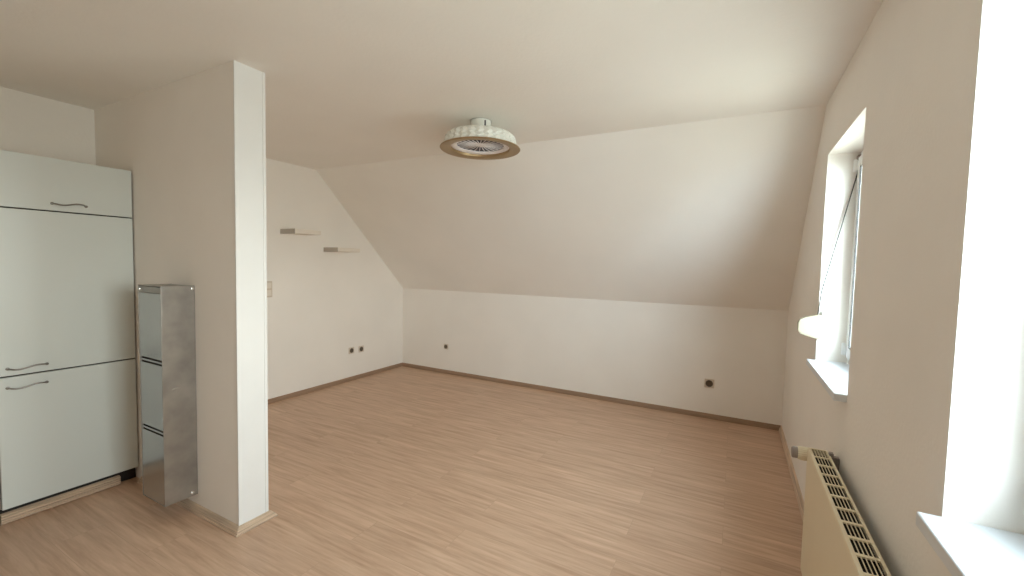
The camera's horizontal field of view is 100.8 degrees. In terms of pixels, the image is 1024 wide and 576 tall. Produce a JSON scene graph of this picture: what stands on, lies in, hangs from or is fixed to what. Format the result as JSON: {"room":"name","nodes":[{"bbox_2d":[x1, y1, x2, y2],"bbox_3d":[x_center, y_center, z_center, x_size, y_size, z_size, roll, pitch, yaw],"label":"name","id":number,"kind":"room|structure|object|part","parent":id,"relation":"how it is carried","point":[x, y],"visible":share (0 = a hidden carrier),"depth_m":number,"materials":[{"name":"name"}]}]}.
{"room":"studio apartment","nodes":[
{"label":"studio apartment","id":0,"kind":"room"},
{"bbox_2d":[0,87,95,164],"bbox_3d":[-3.902,0.062,1.501,0.225,2.509,3.597,3,3,28],"label":"wall","id":1,"kind":"structure","parent":0,"point":[30,124],"depth_m":2.77,"materials":[{"name":"white paint"}]},
{"bbox_2d":[94,61,237,524],"bbox_3d":[-2.258,0.034,2.756,1.883,2.509,0.160,3,3,28],"label":"wall partition","id":2,"kind":"structure","parent":0,"point":[175,139],"depth_m":2.42,"materials":[{"name":"white paint"}]},
{"bbox_2d":[138,284,197,506],"bbox_3d":[-1.989,0.597,2.449,0.265,1.230,0.167,3,3,28],"label":"cabinet","id":3,"kind":"object","parent":2,"relation":"attached to","point":[167,350],"visible":1,"depth_m":2.39,"materials":[{"name":"metal"}]},
{"bbox_3d":[-2.104,0.591,2.512,0.004,1.230,0.163,3,3,28],"label":"panel","id":4,"kind":"part","parent":3,"relation":"part of","materials":[{"name":"metal"}]},
{"bbox_3d":[-2.023,0.409,2.373,0.250,0.010,0.003,3,3,28],"label":"rail","id":5,"kind":"part","parent":3,"relation":"part of","materials":[{"name":"metal"}]},
{"bbox_3d":[-2.032,0.801,2.394,0.250,0.010,0.003,3,3,28],"label":"rail","id":6,"kind":"part","parent":3,"relation":"part of","materials":[{"name":"metal"}]},
{"bbox_3d":[-1.978,0.004,2.419,0.252,0.038,0.157,3,3,28],"label":"panel","id":7,"kind":"part","parent":3,"relation":"part of","materials":[{"name":"metal"}]},
{"bbox_3d":[-1.877,0.602,2.393,0.004,1.230,0.163,3,3,28],"label":"panel","id":8,"kind":"part","parent":3,"relation":"part of","materials":[{"name":"metal"}]},
{"bbox_2d":[137,476,277,537],"bbox_3d":[-2.268,1.270,2.811,1.926,0.036,0.233,3,3,28],"label":"baseboard","id":9,"kind":"structure","parent":2,"relation":"attached to","point":[189,505],"depth_m":2.39,"materials":[{"name":"brown wood"}]},
{"bbox_2d":[233,60,241,525],"bbox_3d":[-1.459,0.079,2.251,0.009,2.509,0.017,3,3,28],"label":"trim","id":10,"kind":"structure","parent":2,"relation":"attached to","point":[235,113],"depth_m":2.24,"materials":[{"name":"white paint"}]},
{"bbox_2d":[237,62,265,523],"bbox_3d":[-1.425,0.076,2.317,0.004,2.509,0.136,3,3,28],"label":"wall","id":11,"kind":"structure","parent":2,"relation":"attached to","point":[249,79],"depth_m":2.31,"materials":[{"name":"white paint"}]},
{"bbox_2d":[262,72,268,511],"bbox_3d":[-1.389,0.074,2.382,0.009,2.509,0.017,3,3,28],"label":"trim","id":12,"kind":"structure","parent":2,"relation":"attached to","point":[263,73],"depth_m":2.38,"materials":[{"name":"white paint"}]},
{"bbox_2d":[266,158,402,398],"bbox_3d":[-2.407,-0.073,4.725,0.225,2.509,3.186,3,3,28],"label":"wall","id":13,"kind":"structure","parent":0,"point":[322,305],"depth_m":4.86,"materials":[{"name":"white paint"}]},
{"bbox_2d":[267,281,271,296],"bbox_3d":[-2.488,0.013,4.324,0.013,0.165,0.080,3,3,28],"label":"light switch","id":14,"kind":"object","parent":13,"relation":"attached to","point":[269,283],"visible":0.53,"depth_m":4.33,"materials":[{"name":"white plastic"}]},
{"bbox_2d":[280,229,320,234],"bbox_3d":[-2.241,-0.591,4.497,0.235,0.050,0.311,3,3,28],"label":"wall shelf","id":15,"kind":"object","parent":13,"relation":"attached to","point":[282,231],"visible":1,"depth_m":4.39,"materials":[{"name":"white wood"}]},
{"bbox_2d":[268,363,401,403],"bbox_3d":[-2.325,1.162,4.732,0.024,0.046,3.186,3,3,28],"label":"baseboard","id":16,"kind":"structure","parent":13,"relation":"attached to","point":[312,389],"depth_m":5.02,"materials":[{"name":"brown wood"}]},
{"bbox_2d":[324,247,359,251],"bbox_3d":[-1.996,-0.444,4.976,0.235,0.050,0.326,3,3,28],"label":"wall shelf","id":17,"kind":"object","parent":13,"relation":"attached to","point":[326,249],"visible":1,"depth_m":4.86,"materials":[{"name":"white wood"}]},
{"bbox_2d":[349,347,353,353],"bbox_3d":[-2.012,0.783,5.304,0.010,0.080,0.080,3,3,28],"label":"wall socket","id":18,"kind":"object","parent":13,"relation":"attached to","point":[351,349],"visible":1,"depth_m":5.30,"materials":[{"name":"plastic"}]},
{"bbox_2d":[359,345,363,351],"bbox_3d":[-1.939,0.784,5.442,0.010,0.080,0.080,3,3,28],"label":"wall socket","id":19,"kind":"object","parent":13,"relation":"attached to","point":[361,348],"visible":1,"depth_m":5.44,"materials":[{"name":"plastic"}]},
{"bbox_2d":[0,366,802,575],"bbox_3d":[-1.157,1.416,1.996,5.112,0.120,7.143,3,3,28],"label":"floor","id":20,"kind":"structure","parent":0,"point":[400,471],"depth_m":2.67,"materials":[{"name":"laminate"}]},
{"bbox_2d":[0,150,137,524],"bbox_3d":[-2.848,0.262,2.642,0.586,2.038,0.601,3,3,28],"label":"tall cabinet","id":21,"kind":"object","parent":20,"relation":"on","point":[68,396],"visible":1,"depth_m":2.48,"materials":[{"name":"beige laminate"}]},
{"bbox_3d":[-2.697,0.543,2.361,0.032,0.022,0.164,3,3,28],"label":"handle","id":22,"kind":"part","parent":21,"relation":"part of","materials":[{"name":"silver metal"}]},
{"bbox_3d":[-2.693,0.438,2.358,0.032,0.022,0.165,3,3,28],"label":"handle","id":23,"kind":"part","parent":21,"relation":"part of","materials":[{"name":"silver metal"}]},
{"bbox_3d":[-2.605,-0.595,2.478,0.019,0.298,0.594,3,3,28],"label":"door","id":24,"kind":"part","parent":21,"relation":"part of","materials":[{"name":"beige laminate"}]},
{"bbox_3d":[-2.619,0.016,2.511,0.019,0.911,0.594,3,3,28],"label":"door","id":25,"kind":"part","parent":21,"relation":"part of","materials":[{"name":"beige laminate"}]},
{"bbox_3d":[-2.638,0.841,2.554,0.019,0.727,0.594,3,3,28],"label":"door","id":26,"kind":"part","parent":21,"relation":"part of","materials":[{"name":"beige laminate"}]},
{"bbox_3d":[-2.584,-0.486,2.477,0.032,0.022,0.159,3,3,28],"label":"handle","id":27,"kind":"part","parent":21,"relation":"part of","materials":[{"name":"silver metal"}]},
{"bbox_2d":[0,0,882,169],"bbox_3d":[-1.453,-1.181,1.185,5.112,0.120,5.620,3,3,28],"label":"ceiling","id":28,"kind":"structure","parent":0,"point":[348,82],"depth_m":2.11,"materials":[{"name":"paint"}]},
{"bbox_2d":[440,118,519,159],"bbox_3d":[-0.225,-1.090,3.030,0.575,0.200,0.575,3,3,28],"label":"ceiling fan light","id":29,"kind":"object","parent":28,"relation":"attached to","point":[479,140],"visible":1,"depth_m":2.96,"materials":[{"name":"white plastic"}]},
{"bbox_3d":[-0.226,-1.044,3.033,0.532,0.093,0.532,3,3,28],"label":"lamp shade","id":30,"kind":"part","parent":29,"relation":"part of","materials":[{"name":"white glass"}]},
{"bbox_2d":[457,140,502,151],"bbox_3d":[-0.227,-1.026,3.034,0.342,0.013,0.340,3,3,28],"label":"grille","id":31,"kind":"object","parent":29,"relation":"attached to","point":[468,145],"depth_m":3.06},
{"bbox_2d":[451,141,508,154],"bbox_3d":[-0.227,-1.019,3.034,0.424,0.020,0.424,3,3,28],"label":"diffuser","id":32,"kind":"object","parent":29,"relation":"attached to","point":[460,147],"depth_m":3.10,"materials":[{"name":"white plastic"}]},
{"bbox_2d":[317,105,825,310],"bbox_3d":[0.214,-0.604,4.402,5.112,1.468,1.578,3,3,28],"label":"ceiling","id":33,"kind":"structure","parent":0,"point":[712,212],"depth_m":3.88,"materials":[{"name":"paint"}]},
{"bbox_2d":[402,288,787,425],"bbox_3d":[0.509,0.667,5.082,5.112,1.127,0.120,3,3,28],"label":"wall","id":34,"kind":"structure","parent":0,"point":[662,354],"depth_m":4.68,"materials":[{"name":"white paint"}]},
{"bbox_2d":[402,363,780,430],"bbox_3d":[0.463,1.209,5.047,4.662,0.046,0.024,3,3,28],"label":"baseboard","id":35,"kind":"structure","parent":34,"relation":"attached to","point":[545,388],"depth_m":4.71,"materials":[{"name":"brown wood"}]},
{"bbox_2d":[704,379,713,387],"bbox_3d":[1.978,0.957,4.243,0.088,0.088,0.010,3,3,28],"label":"wall socket","id":36,"kind":"object","parent":34,"relation":"attached to","point":[709,383],"visible":1,"depth_m":4.24,"materials":[{"name":"plastic"}]},
{"bbox_2d":[782,0,1023,575],"bbox_3d":[1.032,0.213,0.788,0.225,2.509,6.943,3,3,28],"label":"wall","id":37,"kind":"structure","parent":0,"point":[931,95],"depth_m":1.13,"materials":[{"name":"white paint"}]},
{"bbox_2d":[779,426,803,519],"bbox_3d":[0.894,1.437,0.911,0.024,0.046,6.943,3,3,28],"label":"baseboard","id":38,"kind":"structure","parent":37,"relation":"attached to","point":[796,486],"depth_m":3.05,"materials":[{"name":"brown wood"}]},
{"bbox_2d":[797,154,861,340],"bbox_3d":[1.840,-0.220,2.459,0.260,1.065,0.040,3,3,28],"label":"strap winder","id":39,"kind":"object","parent":37,"relation":"attached to","point":[811,326],"visible":0.92,"depth_m":2.49,"materials":[{"name":"beige plastic"}]},
{"bbox_3d":[1.823,0.223,2.490,0.020,0.177,0.032,3,3,28],"label":"mounting plate","id":40,"kind":"part","parent":39,"relation":"part of","materials":[{"name":"white plastic"}]},
{"bbox_2d":[806,151,862,401],"bbox_3d":[1.725,-0.140,2.083,0.303,1.241,0.817,3,3,28],"label":"window","id":41,"kind":"structure","parent":37,"relation":"in","point":[833,376],"depth_m":2.33,"materials":[{"name":"white plastic"}]},
{"bbox_3d":[1.665,0.460,2.139,0.198,0.034,0.815,3,3,28],"label":"sill","id":42,"kind":"part","parent":41,"relation":"part of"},
{"bbox_3d":[1.780,-0.153,2.054,0.066,1.141,0.745,3,3,28],"label":"sash","id":43,"kind":"part","parent":41,"relation":"part of","materials":[{"name":"white plastic"}]},
{"bbox_2d":[791,446,890,575],"bbox_3d":[1.012,1.058,1.249,0.163,0.596,1.837,3,3,28],"label":"radiator","id":44,"kind":"object","parent":37,"relation":"attached to","point":[834,542],"visible":1,"depth_m":1.55,"materials":[{"name":"beige metal"}]},
{"bbox_3d":[1.407,1.040,1.967,0.067,0.576,0.004,3,3,28],"label":"panel","id":45,"kind":"part","parent":44,"relation":"part of","materials":[{"name":"beige metal"}]},
{"bbox_3d":[0.968,1.066,1.218,0.010,0.582,1.740,3,3,28],"label":"panel","id":46,"kind":"part","parent":44,"relation":"part of","materials":[{"name":"beige metal"}]},
{"bbox_2d":[916,512,1023,575],"bbox_3d":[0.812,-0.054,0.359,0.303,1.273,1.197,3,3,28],"label":"window sill","id":47,"kind":"structure","parent":37,"relation":"in","point":[965,548],"depth_m":0.86,"materials":[{"name":"white plastic"}]}
]}

